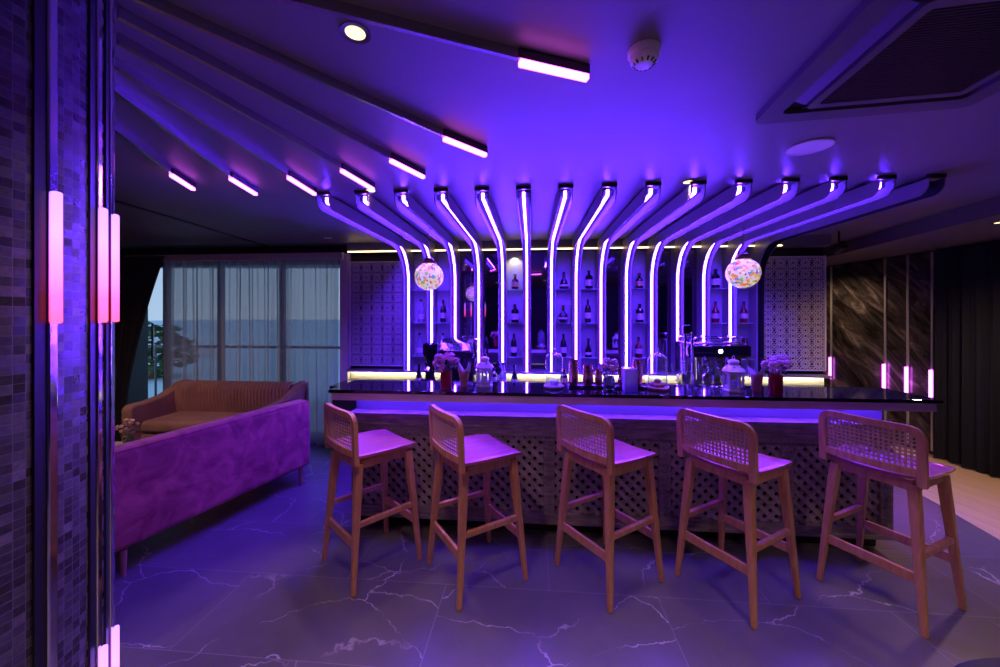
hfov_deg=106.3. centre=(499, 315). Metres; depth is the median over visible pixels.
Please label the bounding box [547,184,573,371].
rib
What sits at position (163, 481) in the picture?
velvet sofa
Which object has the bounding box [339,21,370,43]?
recessed light
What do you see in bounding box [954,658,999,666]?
round table
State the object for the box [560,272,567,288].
liquor bottle
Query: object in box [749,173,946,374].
rib
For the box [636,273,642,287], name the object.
liquor bottle
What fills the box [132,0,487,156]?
ceiling light
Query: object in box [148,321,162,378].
tree
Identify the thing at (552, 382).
candle
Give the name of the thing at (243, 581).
floor
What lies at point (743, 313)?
liquor bottle
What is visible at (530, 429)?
bar counter
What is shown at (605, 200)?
rib
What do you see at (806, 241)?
trim
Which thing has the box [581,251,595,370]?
shelf
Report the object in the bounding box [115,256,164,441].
drape
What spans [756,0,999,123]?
air conditioner
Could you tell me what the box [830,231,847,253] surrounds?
ceiling spotlight
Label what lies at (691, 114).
ceiling
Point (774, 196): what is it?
rib
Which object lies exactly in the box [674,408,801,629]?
bar stool
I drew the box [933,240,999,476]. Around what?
drape
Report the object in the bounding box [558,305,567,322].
liquor bottle
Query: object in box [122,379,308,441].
tufted sofa
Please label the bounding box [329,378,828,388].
countertop
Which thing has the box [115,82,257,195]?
rail
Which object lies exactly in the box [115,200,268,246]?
trim
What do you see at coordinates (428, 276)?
pendant lamp
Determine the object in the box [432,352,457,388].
flower vase
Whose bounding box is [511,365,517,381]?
liquor bottle
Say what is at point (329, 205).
rib
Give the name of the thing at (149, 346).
terrace railing
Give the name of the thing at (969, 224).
ceiling
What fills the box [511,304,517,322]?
liquor bottle
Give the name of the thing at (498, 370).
liquor bottle
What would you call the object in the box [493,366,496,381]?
liquor bottle
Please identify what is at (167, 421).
seat cushion
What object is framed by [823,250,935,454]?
wall
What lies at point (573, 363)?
cocktail shaker
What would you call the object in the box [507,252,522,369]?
shelf
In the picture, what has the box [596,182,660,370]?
rib
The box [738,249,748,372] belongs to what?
shelf
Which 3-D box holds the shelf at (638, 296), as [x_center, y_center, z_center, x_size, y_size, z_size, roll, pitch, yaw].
[1.600,-0.052,4.373,0.184,1.415,0.009,0,0,5]
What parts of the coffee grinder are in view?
spout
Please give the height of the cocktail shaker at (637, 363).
0.190 m
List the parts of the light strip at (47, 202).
chrome rail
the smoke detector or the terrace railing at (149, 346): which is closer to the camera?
the smoke detector
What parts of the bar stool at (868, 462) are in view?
leg, leg, cane panel, frame, seat, leg, leg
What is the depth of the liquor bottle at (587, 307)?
4.33 m
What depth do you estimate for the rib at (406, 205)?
3.95 m
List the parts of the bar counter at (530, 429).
carved post, lattice panel, carved post, lattice panel, carved post, lattice panel, lit panel, rail, cornice, carved post, lattice panel, carved post, lattice panel, carved post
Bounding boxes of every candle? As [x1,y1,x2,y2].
[550,380,557,384]
[731,380,736,386]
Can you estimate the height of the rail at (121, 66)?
0.052 m
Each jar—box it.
[123,435,133,442]
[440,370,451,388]
[603,376,614,391]
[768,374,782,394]
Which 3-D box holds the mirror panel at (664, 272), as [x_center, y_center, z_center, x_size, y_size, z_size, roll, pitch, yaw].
[1.884,-0.052,4.348,0.184,1.415,0.012,0,0,5]
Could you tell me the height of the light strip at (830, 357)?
2.280 m
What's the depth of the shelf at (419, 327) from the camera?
4.59 m
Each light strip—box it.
[32,0,62,666]
[88,0,107,666]
[104,0,119,666]
[829,266,831,386]
[882,258,886,420]
[904,255,908,442]
[928,251,933,450]
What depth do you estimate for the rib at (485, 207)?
4.33 m
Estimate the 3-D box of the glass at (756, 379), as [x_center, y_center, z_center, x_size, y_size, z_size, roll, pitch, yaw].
[1.766,0.433,2.579,0.096,0.173,0.086,0,0,10]
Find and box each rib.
[316,191,413,370]
[354,190,436,369]
[394,189,459,337]
[434,188,483,364]
[474,187,506,371]
[516,186,530,370]
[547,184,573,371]
[571,183,616,372]
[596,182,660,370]
[620,180,706,367]
[645,179,752,373]
[671,178,799,373]
[697,176,847,340]
[722,175,896,341]
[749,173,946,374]
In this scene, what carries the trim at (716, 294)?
attached to the wall at (344, 246)
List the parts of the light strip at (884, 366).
satin rail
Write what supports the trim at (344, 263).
attached to the wall at (344, 246)
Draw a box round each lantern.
[475,353,492,387]
[722,355,745,392]
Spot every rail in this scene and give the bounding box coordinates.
[115,56,316,195]
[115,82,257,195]
[115,123,195,190]
[116,32,374,190]
[117,5,425,178]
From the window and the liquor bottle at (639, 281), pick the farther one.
the window
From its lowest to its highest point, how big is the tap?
0.620 m
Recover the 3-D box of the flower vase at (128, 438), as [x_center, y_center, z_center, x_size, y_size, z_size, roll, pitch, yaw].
[-3.172,0.988,3.203,0.147,0.225,0.155,0,0,24]
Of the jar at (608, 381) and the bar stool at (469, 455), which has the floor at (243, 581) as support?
the bar stool at (469, 455)
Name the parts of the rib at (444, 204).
panel, panel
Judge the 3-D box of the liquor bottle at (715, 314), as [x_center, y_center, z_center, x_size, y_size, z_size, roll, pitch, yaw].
[2.436,-0.038,4.239,0.080,0.240,0.081,0,0,40]
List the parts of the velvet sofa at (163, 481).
leg, leg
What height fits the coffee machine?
0.520 m
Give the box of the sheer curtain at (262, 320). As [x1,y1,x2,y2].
[163,259,338,445]
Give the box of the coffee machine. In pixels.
[438,338,477,381]
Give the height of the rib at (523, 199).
1.534 m
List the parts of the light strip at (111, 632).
chrome rail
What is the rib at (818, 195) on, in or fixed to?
on the bar counter at (812, 380)
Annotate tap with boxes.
[682,325,693,384]
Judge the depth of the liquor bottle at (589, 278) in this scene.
4.32 m
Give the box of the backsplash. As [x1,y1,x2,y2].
[351,372,823,384]
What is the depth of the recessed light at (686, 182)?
2.48 m
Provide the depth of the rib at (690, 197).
4.07 m
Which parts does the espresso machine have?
cup rail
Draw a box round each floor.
[115,444,999,666]
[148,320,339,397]
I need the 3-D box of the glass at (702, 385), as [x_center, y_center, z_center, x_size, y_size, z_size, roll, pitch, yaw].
[1.491,0.440,2.755,0.068,0.160,0.068,0,0,0]
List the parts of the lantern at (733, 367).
frame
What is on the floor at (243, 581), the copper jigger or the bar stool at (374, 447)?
the bar stool at (374, 447)
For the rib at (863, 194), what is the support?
on the bar counter at (812, 380)
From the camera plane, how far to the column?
0.77 m
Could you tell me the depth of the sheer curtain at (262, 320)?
4.66 m
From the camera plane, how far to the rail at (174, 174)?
2.06 m
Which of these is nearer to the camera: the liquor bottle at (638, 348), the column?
the column
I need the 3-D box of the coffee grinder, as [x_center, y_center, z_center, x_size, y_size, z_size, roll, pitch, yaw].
[-0.788,0.540,4.190,0.180,0.478,0.242,0,0,5]
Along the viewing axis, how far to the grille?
1.23 m
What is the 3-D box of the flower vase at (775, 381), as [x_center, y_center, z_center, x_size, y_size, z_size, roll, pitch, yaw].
[1.826,0.386,2.476,0.180,0.267,0.221,0,0,34]
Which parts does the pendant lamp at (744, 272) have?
chain, globe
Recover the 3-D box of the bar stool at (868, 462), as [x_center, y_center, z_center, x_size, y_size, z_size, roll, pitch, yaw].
[2.220,1.081,2.154,0.482,1.040,0.470,0,0,-23]
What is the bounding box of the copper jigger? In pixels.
[617,368,621,385]
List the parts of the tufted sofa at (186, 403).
seat, armrest, armrest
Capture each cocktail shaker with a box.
[569,359,577,385]
[583,365,592,385]
[595,369,601,384]
[633,359,642,386]
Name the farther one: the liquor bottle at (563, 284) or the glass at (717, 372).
the liquor bottle at (563, 284)
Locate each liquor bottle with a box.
[415,364,422,380]
[416,333,422,355]
[418,299,423,321]
[440,300,445,321]
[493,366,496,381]
[495,360,501,381]
[499,362,506,381]
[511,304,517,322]
[511,334,516,356]
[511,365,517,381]
[512,274,518,288]
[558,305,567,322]
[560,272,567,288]
[560,334,566,356]
[560,369,567,382]
[585,270,592,288]
[585,299,590,322]
[585,338,591,356]
[635,337,641,357]
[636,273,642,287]
[636,304,643,322]
[711,269,719,287]
[711,301,719,322]
[740,301,747,322]
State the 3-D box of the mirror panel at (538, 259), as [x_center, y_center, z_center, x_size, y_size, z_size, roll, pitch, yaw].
[0.464,-0.052,4.467,0.184,1.415,0.012,0,0,5]
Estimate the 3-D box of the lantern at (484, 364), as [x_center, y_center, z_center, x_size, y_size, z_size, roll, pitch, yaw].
[-0.114,0.397,2.759,0.135,0.245,0.135,0,0,-17]
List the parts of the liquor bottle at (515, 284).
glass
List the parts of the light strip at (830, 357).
satin rail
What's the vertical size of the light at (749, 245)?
0.012 m
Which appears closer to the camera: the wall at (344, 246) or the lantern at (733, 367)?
the lantern at (733, 367)
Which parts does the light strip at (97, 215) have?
chrome rail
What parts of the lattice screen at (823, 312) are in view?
lattice panel, lattice panel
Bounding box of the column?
[0,0,114,666]
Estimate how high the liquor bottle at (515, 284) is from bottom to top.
0.178 m
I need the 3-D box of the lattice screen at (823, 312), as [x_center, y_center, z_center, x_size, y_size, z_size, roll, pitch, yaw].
[3.266,-0.022,4.181,0.680,1.275,0.024,0,0,5]
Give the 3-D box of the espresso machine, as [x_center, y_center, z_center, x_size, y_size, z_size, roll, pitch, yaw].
[2.225,0.501,3.937,0.600,0.556,0.442,0,0,5]
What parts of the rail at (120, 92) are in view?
rail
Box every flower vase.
[115,419,139,442]
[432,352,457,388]
[599,358,618,391]
[760,354,792,394]
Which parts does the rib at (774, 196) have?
panel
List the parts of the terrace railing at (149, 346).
post, handrail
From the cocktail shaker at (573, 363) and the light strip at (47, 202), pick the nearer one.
the light strip at (47, 202)
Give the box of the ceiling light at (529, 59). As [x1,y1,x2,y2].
[275,0,589,81]
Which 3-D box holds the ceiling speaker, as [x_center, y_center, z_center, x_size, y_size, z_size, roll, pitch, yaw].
[1.614,-0.875,1.955,0.200,0.009,0.200,0,0,0]
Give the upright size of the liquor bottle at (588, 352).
0.220 m
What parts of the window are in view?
door handle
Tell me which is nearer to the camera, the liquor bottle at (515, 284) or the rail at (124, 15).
the rail at (124, 15)
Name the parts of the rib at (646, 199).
panel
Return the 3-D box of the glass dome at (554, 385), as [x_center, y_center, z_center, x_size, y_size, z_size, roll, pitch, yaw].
[0.388,0.377,2.697,0.146,0.286,0.146,0,0,0]
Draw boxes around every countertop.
[328,380,942,411]
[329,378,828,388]
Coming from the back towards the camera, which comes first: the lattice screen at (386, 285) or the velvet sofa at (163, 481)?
the lattice screen at (386, 285)
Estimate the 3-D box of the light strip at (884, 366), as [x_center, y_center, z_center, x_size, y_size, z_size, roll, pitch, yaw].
[4.931,0.410,4.812,0.034,2.280,0.028,0,0,0]
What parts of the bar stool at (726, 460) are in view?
leg, cane panel, frame, leg, seat, leg, leg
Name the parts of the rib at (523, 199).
panel, panel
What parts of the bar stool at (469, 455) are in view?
leg, cane panel, frame, leg, seat, leg, leg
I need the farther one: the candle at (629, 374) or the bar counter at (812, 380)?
the bar counter at (812, 380)
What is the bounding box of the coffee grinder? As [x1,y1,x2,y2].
[420,342,439,380]
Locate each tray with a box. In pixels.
[567,382,647,388]
[683,383,747,385]
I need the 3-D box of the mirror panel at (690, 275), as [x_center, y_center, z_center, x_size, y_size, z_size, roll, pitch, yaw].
[2.168,-0.052,4.324,0.184,1.415,0.012,0,0,5]
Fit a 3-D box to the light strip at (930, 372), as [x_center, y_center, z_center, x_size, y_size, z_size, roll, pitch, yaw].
[4.931,0.410,4.288,0.034,2.280,0.028,0,0,0]
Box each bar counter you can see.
[329,368,832,448]
[349,400,897,545]
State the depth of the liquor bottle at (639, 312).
4.28 m
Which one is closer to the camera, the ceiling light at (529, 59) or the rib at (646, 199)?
the ceiling light at (529, 59)
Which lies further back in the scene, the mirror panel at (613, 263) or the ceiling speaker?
the mirror panel at (613, 263)
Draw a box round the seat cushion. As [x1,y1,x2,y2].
[141,411,245,432]
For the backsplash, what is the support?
attached to the wall at (344, 246)
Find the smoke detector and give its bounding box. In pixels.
[627,39,660,71]
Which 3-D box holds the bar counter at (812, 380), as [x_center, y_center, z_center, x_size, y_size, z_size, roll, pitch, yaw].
[0.865,1.128,4.179,5.485,0.942,0.514,0,0,5]
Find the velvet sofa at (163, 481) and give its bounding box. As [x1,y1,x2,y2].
[115,399,309,576]
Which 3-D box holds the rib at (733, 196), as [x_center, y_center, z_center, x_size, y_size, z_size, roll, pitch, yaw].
[1.661,-0.112,3.393,0.100,1.534,1.952,0,0,5]
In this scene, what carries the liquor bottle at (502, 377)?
on the bar counter at (812, 380)
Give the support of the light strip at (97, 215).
attached to the column
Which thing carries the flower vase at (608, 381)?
on the countertop at (793, 397)
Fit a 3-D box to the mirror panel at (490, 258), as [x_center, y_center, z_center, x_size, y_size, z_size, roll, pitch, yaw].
[-0.104,-0.052,4.514,0.184,1.415,0.012,0,0,5]
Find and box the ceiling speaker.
[786,138,834,155]
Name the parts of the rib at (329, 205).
panel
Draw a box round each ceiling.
[115,0,999,267]
[823,196,999,266]
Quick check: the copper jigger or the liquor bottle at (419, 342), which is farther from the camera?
the liquor bottle at (419, 342)
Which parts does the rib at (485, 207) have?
panel, panel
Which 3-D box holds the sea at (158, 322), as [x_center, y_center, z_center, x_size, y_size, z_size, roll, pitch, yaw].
[-30.000,1.825,83.350,180.000,0.150,153.300,0,0,0]
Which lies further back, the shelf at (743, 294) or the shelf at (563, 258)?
the shelf at (563, 258)
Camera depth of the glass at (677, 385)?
2.76 m
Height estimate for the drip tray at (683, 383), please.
0.030 m
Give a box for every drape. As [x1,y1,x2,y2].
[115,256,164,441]
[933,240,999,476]
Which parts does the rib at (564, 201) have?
panel, panel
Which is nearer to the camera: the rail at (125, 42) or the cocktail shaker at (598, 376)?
the rail at (125, 42)
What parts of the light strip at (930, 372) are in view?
satin rail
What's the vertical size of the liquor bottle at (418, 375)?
0.220 m
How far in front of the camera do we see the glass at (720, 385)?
2.75 m
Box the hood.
[438,338,477,357]
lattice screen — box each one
[349,261,402,365]
[765,256,825,370]
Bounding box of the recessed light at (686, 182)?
[681,179,695,184]
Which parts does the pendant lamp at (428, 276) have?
globe, chain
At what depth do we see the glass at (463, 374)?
2.73 m
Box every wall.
[120,245,342,259]
[127,309,147,404]
[343,245,822,370]
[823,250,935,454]
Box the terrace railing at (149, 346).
[148,345,339,395]
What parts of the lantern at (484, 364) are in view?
frame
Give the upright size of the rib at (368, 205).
1.534 m
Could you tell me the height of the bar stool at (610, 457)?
1.040 m
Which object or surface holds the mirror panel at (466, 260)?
attached to the wall at (344, 246)
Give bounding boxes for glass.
[458,363,470,386]
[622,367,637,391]
[674,371,682,386]
[698,374,707,386]
[709,372,717,386]
[716,375,722,386]
[747,365,764,391]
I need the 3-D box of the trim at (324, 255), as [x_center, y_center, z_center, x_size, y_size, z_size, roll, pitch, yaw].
[-3.300,-0.715,4.612,2.850,0.080,0.042,0,0,5]
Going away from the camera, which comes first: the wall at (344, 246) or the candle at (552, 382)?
the candle at (552, 382)
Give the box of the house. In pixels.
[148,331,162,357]
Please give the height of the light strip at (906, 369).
2.280 m
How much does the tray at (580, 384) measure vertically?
0.016 m
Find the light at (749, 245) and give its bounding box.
[348,245,781,251]
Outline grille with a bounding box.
[821,1,999,103]
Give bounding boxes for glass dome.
[544,352,563,389]
[646,353,668,390]
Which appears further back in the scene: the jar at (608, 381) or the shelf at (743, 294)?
the shelf at (743, 294)
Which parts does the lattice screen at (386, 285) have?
lattice panel, lattice panel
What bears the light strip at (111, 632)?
attached to the column
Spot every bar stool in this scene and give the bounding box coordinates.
[322,402,421,596]
[427,404,527,610]
[554,404,663,612]
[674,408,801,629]
[816,410,966,638]
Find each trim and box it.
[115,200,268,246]
[124,252,343,261]
[340,253,350,381]
[347,235,830,253]
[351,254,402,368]
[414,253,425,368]
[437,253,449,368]
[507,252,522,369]
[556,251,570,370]
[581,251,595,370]
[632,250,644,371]
[711,249,721,340]
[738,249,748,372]
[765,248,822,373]
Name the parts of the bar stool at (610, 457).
leg, cane panel, frame, leg, leg, seat, leg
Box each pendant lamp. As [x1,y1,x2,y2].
[414,214,442,289]
[725,221,761,287]
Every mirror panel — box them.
[460,253,473,337]
[484,252,497,369]
[531,252,546,370]
[606,250,619,370]
[658,250,670,371]
[684,249,696,340]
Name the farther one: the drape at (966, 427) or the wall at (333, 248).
the wall at (333, 248)
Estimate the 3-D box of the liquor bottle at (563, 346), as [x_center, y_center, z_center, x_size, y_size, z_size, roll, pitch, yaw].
[0.742,0.349,4.381,0.072,0.270,0.073,0,0,-13]
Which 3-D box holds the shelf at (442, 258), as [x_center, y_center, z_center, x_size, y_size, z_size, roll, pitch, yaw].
[-0.672,-0.052,4.564,0.184,1.415,0.009,0,0,5]
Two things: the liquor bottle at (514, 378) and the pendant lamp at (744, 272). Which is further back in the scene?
the liquor bottle at (514, 378)
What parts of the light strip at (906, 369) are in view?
satin rail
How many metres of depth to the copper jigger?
2.72 m
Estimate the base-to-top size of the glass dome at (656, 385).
0.285 m
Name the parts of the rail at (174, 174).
rail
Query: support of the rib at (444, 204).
on the bar counter at (812, 380)
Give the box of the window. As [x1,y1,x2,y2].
[151,260,339,359]
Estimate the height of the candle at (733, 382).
0.048 m
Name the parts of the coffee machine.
arm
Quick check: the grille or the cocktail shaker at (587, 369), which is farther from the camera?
the cocktail shaker at (587, 369)
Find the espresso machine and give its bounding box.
[675,336,750,385]
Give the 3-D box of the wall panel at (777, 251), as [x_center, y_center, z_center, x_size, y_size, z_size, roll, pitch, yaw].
[3.272,-0.052,4.229,0.688,1.415,0.017,0,0,5]
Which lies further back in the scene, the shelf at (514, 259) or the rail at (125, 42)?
the shelf at (514, 259)
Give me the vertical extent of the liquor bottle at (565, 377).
0.178 m
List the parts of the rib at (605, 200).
panel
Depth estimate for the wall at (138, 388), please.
6.38 m
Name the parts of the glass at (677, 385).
stem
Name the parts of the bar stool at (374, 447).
leg, cane panel, frame, leg, seat, leg, leg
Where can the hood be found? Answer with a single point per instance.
(461, 347)
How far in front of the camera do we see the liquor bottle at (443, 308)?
4.47 m
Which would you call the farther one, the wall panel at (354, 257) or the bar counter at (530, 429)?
the wall panel at (354, 257)
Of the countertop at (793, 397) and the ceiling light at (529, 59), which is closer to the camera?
the ceiling light at (529, 59)

